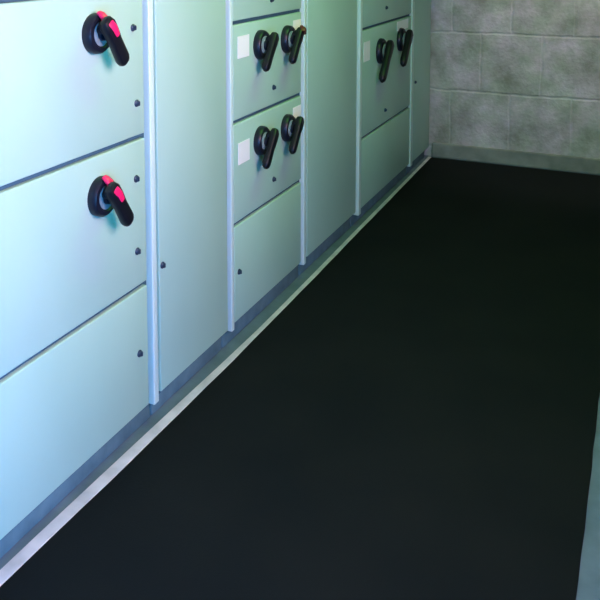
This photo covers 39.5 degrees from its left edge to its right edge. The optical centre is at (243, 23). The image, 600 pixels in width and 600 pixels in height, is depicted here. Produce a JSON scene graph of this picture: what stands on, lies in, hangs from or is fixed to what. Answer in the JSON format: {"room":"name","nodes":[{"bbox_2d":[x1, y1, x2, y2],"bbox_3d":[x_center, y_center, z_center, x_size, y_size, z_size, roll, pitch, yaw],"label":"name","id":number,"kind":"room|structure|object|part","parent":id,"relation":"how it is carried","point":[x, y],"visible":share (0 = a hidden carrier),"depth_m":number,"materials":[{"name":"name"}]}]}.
{"room":"electrical room","nodes":[
{"label":"electrical room","id":0,"kind":"room"},
{"bbox_2d":[0,155,599,599],"bbox_3d":[0.378,1.361,2.548,2.770,0.100,7.450,2,6,26],"label":"floor","id":1,"kind":"structure","parent":0,"point":[588,588],"depth_m":2.57,"materials":[{"name":"concrete"}]},
{"bbox_2d":[0,0,158,557],"bbox_3d":[-0.716,0.239,2.257,0.634,2.200,1.042,2,6,26],"label":"tall cabinet","id":2,"kind":"object","parent":1,"relation":"on","point":[79,313],"visible":1,"depth_m":2.27,"materials":[{"name":"grey metal"}]},
{"bbox_3d":[-0.527,0.162,2.128,0.020,0.442,0.969,2,6,26],"label":"door","id":3,"kind":"part","parent":2,"relation":"part of","materials":[{"name":"grey metal"}]},
{"bbox_3d":[-0.525,0.624,2.173,0.020,0.457,0.969,2,6,26],"label":"door","id":4,"kind":"part","parent":2,"relation":"part of","materials":[{"name":"grey metal"}]},
{"bbox_3d":[-0.523,1.064,2.215,0.020,0.396,0.969,2,6,26],"label":"door","id":5,"kind":"part","parent":2,"relation":"part of","materials":[{"name":"grey metal"}]},
{"bbox_3d":[-0.393,0.029,2.312,0.004,0.070,0.070,2,6,26],"label":"indicator plate","id":6,"kind":"part","parent":2,"relation":"part of","materials":[{"name":"grey"}]},
{"bbox_3d":[-0.387,0.494,2.363,0.004,0.070,0.070,2,6,26],"label":"indicator plate","id":7,"kind":"part","parent":2,"relation":"part of","materials":[{"name":"grey"}]},
{"bbox_3d":[-0.368,0.051,2.318,0.063,0.148,0.119,2,6,26],"label":"switch lever","id":8,"kind":"part","parent":2,"relation":"part of","materials":[{"name":"black plastic"}]},
{"bbox_3d":[-0.362,0.515,2.370,0.063,0.148,0.119,2,6,26],"label":"switch lever","id":9,"kind":"part","parent":2,"relation":"part of","materials":[{"name":"black plastic"}]},
{"bbox_2d":[150,0,227,414],"bbox_3d":[-0.407,0.170,2.967,0.562,2.200,0.503,2,6,26],"label":"tall cabinet","id":10,"kind":"object","parent":1,"relation":"on","point":[189,36],"visible":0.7,"depth_m":2.85,"materials":[{"name":"grey metal"}]},
{"bbox_2d":[0,157,430,585],"bbox_3d":[0.329,1.178,3.905,0.053,0.006,4.735,2,6,26],"label":"trim","id":11,"kind":"structure","parent":1,"relation":"on","point":[37,542],"depth_m":2.55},
{"bbox_2d":[221,0,306,347],"bbox_3d":[-0.093,0.114,3.527,0.633,2.200,0.776,2,6,26],"label":"tall cabinet","id":12,"kind":"object","parent":1,"relation":"on","point":[266,39],"visible":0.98,"depth_m":3.38,"materials":[{"name":"grey metal"}]},
{"bbox_3d":[0.089,0.087,3.303,0.004,0.072,0.072,2,6,26],"label":"indicator plate","id":13,"kind":"part","parent":12,"relation":"part of","materials":[{"name":"grey"}]},
{"bbox_3d":[0.091,0.473,3.340,0.004,0.072,0.072,2,6,26],"label":"indicator plate","id":14,"kind":"part","parent":12,"relation":"part of","materials":[{"name":"grey metal"}]},
{"bbox_3d":[0.101,-0.261,3.383,0.020,0.452,0.674,2,6,26],"label":"door","id":15,"kind":"part","parent":12,"relation":"part of","materials":[{"name":"grey metal"}]},
{"bbox_3d":[0.103,0.159,3.423,0.020,0.362,0.674,2,6,26],"label":"door","id":16,"kind":"part","parent":12,"relation":"part of","materials":[{"name":"grey metal"}]},
{"bbox_3d":[0.105,0.545,3.460,0.020,0.383,0.674,2,6,26],"label":"door","id":17,"kind":"part","parent":12,"relation":"part of","materials":[{"name":"grey metal"}]},
{"bbox_3d":[0.107,0.939,3.498,0.020,0.378,0.674,2,6,26],"label":"door","id":18,"kind":"part","parent":12,"relation":"part of","materials":[{"name":"grey metal"}]},
{"bbox_3d":[0.097,0.111,3.284,0.058,0.149,0.119,2,6,26],"label":"switch lever","id":19,"kind":"part","parent":12,"relation":"part of","materials":[{"name":"black plastic"}]},
{"bbox_3d":[0.099,0.497,3.321,0.058,0.149,0.119,2,6,26],"label":"switch lever","id":20,"kind":"part","parent":12,"relation":"part of","materials":[{"name":"black plastic"}]},
{"bbox_3d":[0.207,0.069,3.545,0.004,0.072,0.072,2,6,26],"label":"indicator plate","id":21,"kind":"part","parent":12,"relation":"part of","materials":[{"name":"grey"}]},
{"bbox_3d":[0.209,0.452,3.582,0.004,0.072,0.072,2,6,26],"label":"indicator plate","id":22,"kind":"part","parent":12,"relation":"part of","materials":[{"name":"grey metal"}]},
{"bbox_3d":[0.215,0.093,3.526,0.058,0.149,0.119,2,6,26],"label":"switch lever","id":23,"kind":"part","parent":12,"relation":"part of","materials":[{"name":"black plastic"}]},
{"bbox_3d":[0.217,0.477,3.562,0.058,0.149,0.119,2,6,26],"label":"switch lever","id":24,"kind":"part","parent":12,"relation":"part of","materials":[{"name":"black plastic"}]},
{"bbox_2d":[0,157,599,599],"bbox_3d":[0.417,1.297,2.654,1.274,0.006,6.885,2,6,26],"label":"rubber mat","id":25,"kind":"object","parent":1,"relation":"on","point":[418,421],"visible":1,"depth_m":2.61,"materials":[{"name":"black rubber"}]},
{"bbox_2d":[298,0,356,274],"bbox_3d":[0.209,0.046,4.222,0.562,2.200,0.735,2,6,26],"label":"tall cabinet","id":26,"kind":"object","parent":1,"relation":"on","point":[331,25],"visible":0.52,"depth_m":4.09,"materials":[{"name":"grey metal"}]},
{"bbox_2d":[350,0,414,226],"bbox_3d":[0.656,-0.036,5.061,0.627,2.200,1.163,2,6,26],"label":"tall cabinet","id":27,"kind":"object","parent":1,"relation":"on","point":[385,28],"visible":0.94,"depth_m":4.88,"materials":[{"name":"grey metal"}]},
{"bbox_3d":[0.862,0.790,5.035,0.020,0.383,1.032,2,6,26],"label":"door","id":28,"kind":"part","parent":27,"relation":"part of","materials":[{"name":"grey metal"}]},
{"bbox_3d":[0.856,-0.277,4.933,0.020,0.523,1.032,2,6,26],"label":"door","id":29,"kind":"part","parent":27,"relation":"part of","materials":[{"name":"grey metal"}]},
{"bbox_3d":[0.859,0.291,4.987,0.020,0.589,1.032,2,6,26],"label":"door","id":30,"kind":"part","parent":27,"relation":"part of","materials":[{"name":"grey metal"}]},
{"bbox_3d":[0.812,0.215,4.755,0.061,0.227,0.199,2,6,26],"label":"switch lever","id":31,"kind":"part","parent":27,"relation":"part of","materials":[{"name":"black plastic"}]},
{"bbox_3d":[1.002,0.152,5.141,0.061,0.217,0.190,2,6,26],"label":"switch lever","id":32,"kind":"part","parent":27,"relation":"part of","materials":[{"name":"black plastic"}]},
{"bbox_2d":[406,0,430,173],"bbox_3d":[0.994,-0.111,5.821,0.562,2.200,0.495,2,6,26],"label":"tall cabinet","id":33,"kind":"object","parent":1,"relation":"on","point":[422,15],"visible":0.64,"depth_m":5.73,"materials":[{"name":"grey metal"}]},
{"bbox_2d":[424,0,599,158],"bbox_3d":[1.984,-0.455,5.691,2.770,2.900,0.100,2,6,26],"label":"wall","id":34,"kind":"structure","parent":0,"point":[519,75],"depth_m":5.76,"materials":[{"name":"concrete"}]},
{"bbox_2d":[432,142,599,174],"bbox_3d":[2.245,0.954,5.629,1.940,0.105,0.030,2,6,26],"label":"baseboard","id":35,"kind":"structure","parent":34,"relation":"attached to","point":[442,150],"depth_m":5.78,"materials":[{"name":"concrete"}]}
]}

